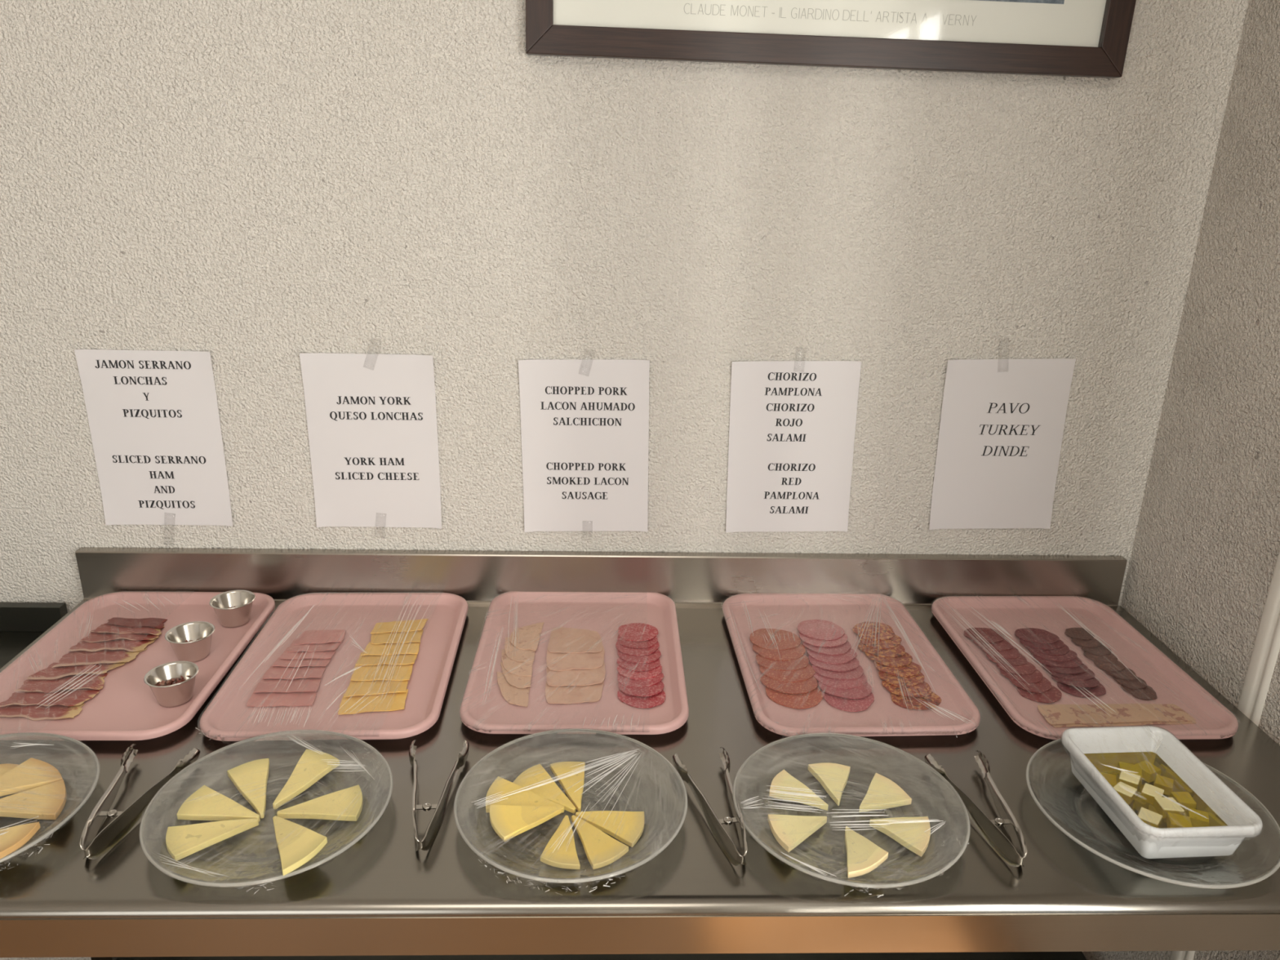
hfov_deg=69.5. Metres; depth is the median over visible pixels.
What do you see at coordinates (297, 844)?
cheese wedge
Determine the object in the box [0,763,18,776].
cheese wedge
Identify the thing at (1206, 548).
wall
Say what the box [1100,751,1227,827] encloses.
olive oil
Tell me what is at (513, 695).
slice
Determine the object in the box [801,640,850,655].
slice
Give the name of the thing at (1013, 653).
slice
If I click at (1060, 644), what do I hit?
slice
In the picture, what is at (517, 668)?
slice
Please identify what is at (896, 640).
slice
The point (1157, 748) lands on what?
film
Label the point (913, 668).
slice
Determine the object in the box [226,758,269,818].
cheese wedge
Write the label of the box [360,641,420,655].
cheese slice
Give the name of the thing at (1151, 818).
cheese cube
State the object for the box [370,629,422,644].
cheese slice
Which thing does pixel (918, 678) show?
slice
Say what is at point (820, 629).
slice
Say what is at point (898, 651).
slice
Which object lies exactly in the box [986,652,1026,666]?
slice
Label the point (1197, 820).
cheese cube
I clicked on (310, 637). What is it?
ham slice
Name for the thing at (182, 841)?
cheese wedge
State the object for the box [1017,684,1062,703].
slice
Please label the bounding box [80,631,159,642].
ham slice
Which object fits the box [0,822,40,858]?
cheese wedge
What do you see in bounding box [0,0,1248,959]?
wall
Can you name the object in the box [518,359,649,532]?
paper sign
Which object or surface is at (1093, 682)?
slice
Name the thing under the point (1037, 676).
slice
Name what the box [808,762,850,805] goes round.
cheese wedge
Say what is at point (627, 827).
cheese wedge
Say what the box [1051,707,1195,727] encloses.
slice
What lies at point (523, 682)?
slice
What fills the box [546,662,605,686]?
slice
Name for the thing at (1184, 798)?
cheese cube
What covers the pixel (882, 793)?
cheese wedge
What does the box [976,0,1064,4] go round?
print
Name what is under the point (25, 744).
film
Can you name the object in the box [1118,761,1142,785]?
cheese cube
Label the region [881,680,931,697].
slice
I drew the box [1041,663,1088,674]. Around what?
slice
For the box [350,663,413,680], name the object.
cheese slice
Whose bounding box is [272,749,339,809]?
cheese wedge
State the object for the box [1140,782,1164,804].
cheese cube
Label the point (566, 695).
slice
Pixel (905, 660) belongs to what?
slice
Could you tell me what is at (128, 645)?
ham slice
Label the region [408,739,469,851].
serving tongs
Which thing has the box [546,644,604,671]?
slice
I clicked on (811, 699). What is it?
slice
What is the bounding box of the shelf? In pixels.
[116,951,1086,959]
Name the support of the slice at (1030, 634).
on the food tray at (1171, 684)
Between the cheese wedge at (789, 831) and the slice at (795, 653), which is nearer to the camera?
the cheese wedge at (789, 831)
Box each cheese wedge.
[0,757,62,796]
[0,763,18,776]
[0,779,66,819]
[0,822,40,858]
[165,817,258,861]
[176,785,260,822]
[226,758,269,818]
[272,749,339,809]
[272,815,327,875]
[276,784,363,821]
[485,776,564,813]
[489,804,561,841]
[512,764,575,813]
[540,815,580,869]
[550,761,585,811]
[571,815,628,869]
[575,810,644,847]
[767,813,826,852]
[768,769,828,810]
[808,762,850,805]
[844,826,888,878]
[858,773,911,813]
[869,816,930,857]
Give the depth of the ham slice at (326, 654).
1.40 m
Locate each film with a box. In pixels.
[0,742,79,871]
[28,595,174,708]
[157,735,384,894]
[195,597,429,743]
[466,595,643,732]
[472,728,662,894]
[722,593,975,737]
[740,785,968,897]
[945,602,1230,737]
[1061,737,1259,844]
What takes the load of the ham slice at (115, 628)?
in the food tray at (126, 708)
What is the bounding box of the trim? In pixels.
[1169,550,1279,959]
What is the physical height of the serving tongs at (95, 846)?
0.030 m
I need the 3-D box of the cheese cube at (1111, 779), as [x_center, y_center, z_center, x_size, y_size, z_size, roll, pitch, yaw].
[0.565,0.367,1.119,0.024,0.012,0.024,9,20,20]
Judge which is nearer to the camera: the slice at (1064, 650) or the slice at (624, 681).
the slice at (624, 681)
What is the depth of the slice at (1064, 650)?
1.45 m
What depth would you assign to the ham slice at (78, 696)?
1.27 m
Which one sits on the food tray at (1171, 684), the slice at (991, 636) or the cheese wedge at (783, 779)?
the slice at (991, 636)
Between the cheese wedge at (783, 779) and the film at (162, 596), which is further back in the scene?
the film at (162, 596)
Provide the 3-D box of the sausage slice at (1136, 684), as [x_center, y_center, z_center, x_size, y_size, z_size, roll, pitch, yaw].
[0.732,0.300,1.379,0.042,0.005,0.049,1,19,-2]
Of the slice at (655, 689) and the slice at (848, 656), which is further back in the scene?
the slice at (848, 656)
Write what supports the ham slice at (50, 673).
in the food tray at (126, 708)
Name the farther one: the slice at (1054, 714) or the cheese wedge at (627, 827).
the slice at (1054, 714)
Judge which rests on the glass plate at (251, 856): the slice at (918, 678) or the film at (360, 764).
the film at (360, 764)
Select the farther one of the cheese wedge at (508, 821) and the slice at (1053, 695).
the slice at (1053, 695)
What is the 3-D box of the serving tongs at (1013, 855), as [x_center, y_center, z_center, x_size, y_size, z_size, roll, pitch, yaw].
[0.403,0.384,1.095,0.077,0.030,0.194,1,19,-2]
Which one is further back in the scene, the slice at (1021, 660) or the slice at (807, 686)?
the slice at (1021, 660)
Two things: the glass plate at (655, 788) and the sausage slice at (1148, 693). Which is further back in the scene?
the sausage slice at (1148, 693)
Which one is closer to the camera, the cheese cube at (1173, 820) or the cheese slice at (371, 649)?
the cheese cube at (1173, 820)
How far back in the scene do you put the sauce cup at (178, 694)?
1.27 m
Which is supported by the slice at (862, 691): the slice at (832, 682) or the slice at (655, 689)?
the slice at (832, 682)
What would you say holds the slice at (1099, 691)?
on the food tray at (1171, 684)
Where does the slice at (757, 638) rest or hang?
on the food tray at (783, 611)
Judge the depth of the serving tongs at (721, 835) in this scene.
1.06 m
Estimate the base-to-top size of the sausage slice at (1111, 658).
0.005 m
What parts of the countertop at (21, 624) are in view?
leg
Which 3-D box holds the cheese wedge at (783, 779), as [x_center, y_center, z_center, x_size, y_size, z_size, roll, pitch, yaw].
[0.194,0.373,1.118,0.070,0.014,0.047,6,20,13]
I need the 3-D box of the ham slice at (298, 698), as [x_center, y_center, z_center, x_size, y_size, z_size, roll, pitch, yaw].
[-0.499,0.305,1.289,0.092,0.003,0.040,1,19,-2]
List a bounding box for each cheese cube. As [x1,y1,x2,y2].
[1100,772,1116,787]
[1113,781,1137,804]
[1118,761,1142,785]
[1118,769,1140,788]
[1134,760,1161,782]
[1137,807,1162,827]
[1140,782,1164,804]
[1153,774,1173,795]
[1153,796,1184,817]
[1166,812,1192,827]
[1168,791,1196,811]
[1186,807,1208,826]
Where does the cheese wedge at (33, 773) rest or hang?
on the glass plate at (77, 765)
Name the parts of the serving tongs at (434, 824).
arm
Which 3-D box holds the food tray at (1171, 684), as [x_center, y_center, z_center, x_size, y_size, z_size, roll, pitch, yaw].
[0.661,0.279,1.428,0.312,0.020,0.414,0,19,-3]
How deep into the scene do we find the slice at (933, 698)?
1.32 m
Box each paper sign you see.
[74,349,232,526]
[299,352,441,537]
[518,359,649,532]
[725,360,861,533]
[928,358,1075,529]
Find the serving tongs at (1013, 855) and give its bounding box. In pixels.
[924,750,1027,866]
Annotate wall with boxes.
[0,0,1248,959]
[1082,0,1279,959]
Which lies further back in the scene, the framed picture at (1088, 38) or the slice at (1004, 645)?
the slice at (1004, 645)
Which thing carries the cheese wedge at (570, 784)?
on the glass plate at (655, 788)
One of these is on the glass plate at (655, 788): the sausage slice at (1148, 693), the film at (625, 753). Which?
the film at (625, 753)
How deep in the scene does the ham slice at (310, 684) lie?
1.32 m
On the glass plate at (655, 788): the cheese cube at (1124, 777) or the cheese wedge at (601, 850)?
the cheese wedge at (601, 850)
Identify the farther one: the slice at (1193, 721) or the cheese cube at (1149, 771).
the slice at (1193, 721)
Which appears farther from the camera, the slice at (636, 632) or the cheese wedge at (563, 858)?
the slice at (636, 632)
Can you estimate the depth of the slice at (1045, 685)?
1.36 m
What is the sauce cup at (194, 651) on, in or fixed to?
on the food tray at (126, 708)
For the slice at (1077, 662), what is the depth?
1.42 m
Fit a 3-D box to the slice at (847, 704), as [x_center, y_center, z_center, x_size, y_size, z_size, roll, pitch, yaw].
[0.299,0.310,1.325,0.074,0.003,0.078,1,19,-2]
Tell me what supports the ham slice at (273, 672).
in the food tray at (357, 614)
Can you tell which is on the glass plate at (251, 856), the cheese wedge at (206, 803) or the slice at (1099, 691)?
the cheese wedge at (206, 803)
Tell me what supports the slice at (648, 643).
on the food tray at (603, 613)
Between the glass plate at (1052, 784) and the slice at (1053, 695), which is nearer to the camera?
the glass plate at (1052, 784)
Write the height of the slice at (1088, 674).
0.007 m
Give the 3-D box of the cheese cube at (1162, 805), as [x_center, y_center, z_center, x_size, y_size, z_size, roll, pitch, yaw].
[0.609,0.378,1.064,0.023,0.012,0.024,2,19,2]
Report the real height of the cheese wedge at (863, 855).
0.026 m
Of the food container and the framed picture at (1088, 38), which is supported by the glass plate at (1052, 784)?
the food container
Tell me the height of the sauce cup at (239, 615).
0.041 m
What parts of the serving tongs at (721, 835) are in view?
arm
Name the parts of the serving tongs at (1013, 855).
arm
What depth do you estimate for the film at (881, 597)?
1.46 m
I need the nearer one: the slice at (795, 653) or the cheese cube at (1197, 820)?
the cheese cube at (1197, 820)
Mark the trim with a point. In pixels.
(1266, 648)
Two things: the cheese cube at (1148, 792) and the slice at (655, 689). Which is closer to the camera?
the cheese cube at (1148, 792)
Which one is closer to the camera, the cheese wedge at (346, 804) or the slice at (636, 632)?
the cheese wedge at (346, 804)
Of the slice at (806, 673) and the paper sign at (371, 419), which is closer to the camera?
the slice at (806, 673)
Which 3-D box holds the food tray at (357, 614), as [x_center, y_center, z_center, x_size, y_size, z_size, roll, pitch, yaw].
[-0.436,0.269,1.388,0.312,0.020,0.414,0,19,-3]
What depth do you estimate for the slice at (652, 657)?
1.41 m
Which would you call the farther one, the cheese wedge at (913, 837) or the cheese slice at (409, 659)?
the cheese slice at (409, 659)
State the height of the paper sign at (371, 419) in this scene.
0.342 m
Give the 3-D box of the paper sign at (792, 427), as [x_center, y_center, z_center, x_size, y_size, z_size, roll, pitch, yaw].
[0.253,-0.061,1.535,0.215,0.322,0.005,1,19,-2]
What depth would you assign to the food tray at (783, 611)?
1.38 m
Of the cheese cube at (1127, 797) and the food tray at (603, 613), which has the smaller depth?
the cheese cube at (1127, 797)
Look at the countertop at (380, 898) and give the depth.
1.02 m
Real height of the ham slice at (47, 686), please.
0.008 m
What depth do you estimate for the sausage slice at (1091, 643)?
1.48 m
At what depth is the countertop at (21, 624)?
1.58 m
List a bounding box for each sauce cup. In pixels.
[143,661,199,706]
[164,621,214,662]
[208,590,255,627]
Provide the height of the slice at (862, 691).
0.008 m
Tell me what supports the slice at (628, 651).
on the food tray at (603, 613)
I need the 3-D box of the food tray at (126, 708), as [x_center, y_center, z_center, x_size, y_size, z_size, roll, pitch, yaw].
[-0.759,0.266,1.377,0.312,0.020,0.414,1,19,-2]
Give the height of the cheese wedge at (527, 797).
0.018 m
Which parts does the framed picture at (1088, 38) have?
frame rail, frame rail, frame rail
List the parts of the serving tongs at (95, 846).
arm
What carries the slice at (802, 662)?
on the food tray at (783, 611)
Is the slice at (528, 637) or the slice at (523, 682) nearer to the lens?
the slice at (523, 682)
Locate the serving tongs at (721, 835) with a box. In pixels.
[672,746,747,866]
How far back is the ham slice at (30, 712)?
1.25 m
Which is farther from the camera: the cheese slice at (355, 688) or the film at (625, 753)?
the cheese slice at (355, 688)
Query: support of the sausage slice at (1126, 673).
on the food tray at (1171, 684)
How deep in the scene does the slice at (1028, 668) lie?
1.40 m
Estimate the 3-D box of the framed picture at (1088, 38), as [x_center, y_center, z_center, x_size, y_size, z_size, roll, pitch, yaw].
[0.281,-0.912,1.231,0.866,0.660,0.020,1,19,-2]
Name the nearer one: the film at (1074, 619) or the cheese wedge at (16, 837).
the cheese wedge at (16, 837)
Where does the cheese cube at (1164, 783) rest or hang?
in the olive oil
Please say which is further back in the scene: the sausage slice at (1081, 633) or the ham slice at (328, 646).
the sausage slice at (1081, 633)
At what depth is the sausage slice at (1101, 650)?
1.46 m
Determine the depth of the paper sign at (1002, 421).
1.55 m
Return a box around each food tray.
[0,591,275,740]
[200,592,468,741]
[459,591,688,734]
[722,593,980,736]
[931,595,1238,739]
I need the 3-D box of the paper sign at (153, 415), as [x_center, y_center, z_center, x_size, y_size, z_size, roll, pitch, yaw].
[-0.788,-0.046,1.511,0.210,0.334,0.005,1,19,-2]
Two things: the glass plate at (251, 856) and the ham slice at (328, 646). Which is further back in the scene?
the ham slice at (328, 646)
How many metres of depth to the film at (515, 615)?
1.38 m
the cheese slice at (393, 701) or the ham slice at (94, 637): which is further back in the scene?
the ham slice at (94, 637)
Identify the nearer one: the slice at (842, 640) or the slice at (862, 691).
the slice at (862, 691)
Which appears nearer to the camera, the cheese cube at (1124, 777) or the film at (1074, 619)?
the cheese cube at (1124, 777)
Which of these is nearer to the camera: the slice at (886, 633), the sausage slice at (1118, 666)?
the sausage slice at (1118, 666)
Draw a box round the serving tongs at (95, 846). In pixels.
[79,743,199,859]
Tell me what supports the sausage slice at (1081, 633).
on the food tray at (1171, 684)
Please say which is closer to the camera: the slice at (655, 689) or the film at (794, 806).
the film at (794, 806)
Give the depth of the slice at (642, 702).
1.30 m
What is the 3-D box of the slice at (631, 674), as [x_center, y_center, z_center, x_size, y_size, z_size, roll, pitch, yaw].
[-0.001,0.282,1.381,0.068,0.007,0.070,1,19,-2]
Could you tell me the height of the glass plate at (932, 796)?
0.028 m
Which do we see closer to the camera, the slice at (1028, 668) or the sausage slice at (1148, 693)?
the sausage slice at (1148, 693)
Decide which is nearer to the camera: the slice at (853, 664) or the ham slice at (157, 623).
the slice at (853, 664)
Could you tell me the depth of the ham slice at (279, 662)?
1.38 m
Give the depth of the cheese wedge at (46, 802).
1.05 m
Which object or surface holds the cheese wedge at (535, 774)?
on the glass plate at (655, 788)
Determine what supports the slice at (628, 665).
on the slice at (631, 674)
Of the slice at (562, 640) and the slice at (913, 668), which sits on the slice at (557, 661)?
the slice at (562, 640)
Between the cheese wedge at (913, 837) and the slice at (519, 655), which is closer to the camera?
the cheese wedge at (913, 837)
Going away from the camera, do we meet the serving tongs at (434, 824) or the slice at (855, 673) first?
the serving tongs at (434, 824)
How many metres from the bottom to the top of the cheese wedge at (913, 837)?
0.016 m
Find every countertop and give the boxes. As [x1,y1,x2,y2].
[0,546,1279,959]
[0,602,117,959]
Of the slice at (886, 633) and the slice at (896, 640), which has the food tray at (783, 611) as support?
the slice at (886, 633)
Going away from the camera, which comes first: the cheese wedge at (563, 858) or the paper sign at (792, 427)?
the cheese wedge at (563, 858)
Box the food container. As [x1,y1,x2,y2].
[1061,725,1262,858]
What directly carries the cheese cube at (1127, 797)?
in the olive oil
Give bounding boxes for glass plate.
[0,733,99,862]
[139,729,392,887]
[453,728,687,883]
[733,733,969,888]
[1026,738,1279,888]
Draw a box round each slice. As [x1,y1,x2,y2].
[0,688,102,706]
[0,703,84,720]
[14,672,107,693]
[27,662,125,679]
[51,648,146,667]
[68,637,156,651]
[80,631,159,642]
[89,622,164,635]
[103,617,167,629]
[246,691,315,706]
[253,677,320,693]
[262,665,324,679]
[271,656,330,666]
[280,646,335,659]
[287,638,342,652]
[294,629,346,644]
[337,688,408,714]
[344,680,408,697]
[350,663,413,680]
[355,652,417,666]
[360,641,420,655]
[370,618,428,633]
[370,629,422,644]
[496,671,531,706]
[500,662,532,688]
[501,648,533,676]
[504,637,535,662]
[509,622,544,650]
[545,680,604,704]
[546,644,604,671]
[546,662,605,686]
[547,626,602,653]
[615,640,659,655]
[616,657,660,671]
[617,622,657,641]
[617,634,657,648]
[617,648,661,663]
[617,664,662,679]
[617,672,663,687]
[617,680,664,696]
[617,688,665,708]
[750,628,800,649]
[752,643,805,660]
[755,653,808,671]
[759,662,815,682]
[760,674,817,693]
[765,686,822,709]
[797,619,844,640]
[799,632,847,647]
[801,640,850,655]
[806,648,857,664]
[808,655,859,671]
[812,664,863,679]
[813,672,866,688]
[817,680,871,698]
[822,690,874,711]
[852,621,894,640]
[857,642,905,657]
[858,634,902,648]
[865,652,912,666]
[873,661,921,676]
[878,670,924,686]
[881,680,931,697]
[890,691,941,710]
[964,627,1004,643]
[973,637,1013,650]
[980,646,1019,658]
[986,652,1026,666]
[995,661,1035,675]
[1000,669,1043,683]
[1008,676,1051,693]
[1014,627,1059,644]
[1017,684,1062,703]
[1019,638,1064,649]
[1024,644,1069,655]
[1029,649,1077,662]
[1033,654,1082,667]
[1037,703,1191,724]
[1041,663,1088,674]
[1046,668,1094,680]
[1051,674,1099,687]
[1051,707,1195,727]
[1057,681,1106,697]
[1064,627,1094,639]
[1071,637,1102,648]
[1080,644,1111,655]
[1083,651,1117,663]
[1093,660,1125,671]
[1104,667,1137,679]
[1113,676,1146,689]
[1120,684,1156,700]
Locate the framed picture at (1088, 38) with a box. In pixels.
[525,0,1136,78]
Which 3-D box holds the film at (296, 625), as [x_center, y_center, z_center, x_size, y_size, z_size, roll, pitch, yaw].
[-0.461,0.268,1.386,0.266,0.020,0.419,0,19,-3]
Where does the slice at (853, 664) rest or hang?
on the slice at (855, 673)
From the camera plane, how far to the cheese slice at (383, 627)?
1.49 m
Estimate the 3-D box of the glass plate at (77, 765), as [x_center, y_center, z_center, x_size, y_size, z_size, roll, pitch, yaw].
[-0.764,0.376,1.045,0.269,0.028,0.269,9,21,21]
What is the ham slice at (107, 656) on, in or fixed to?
in the food tray at (126, 708)

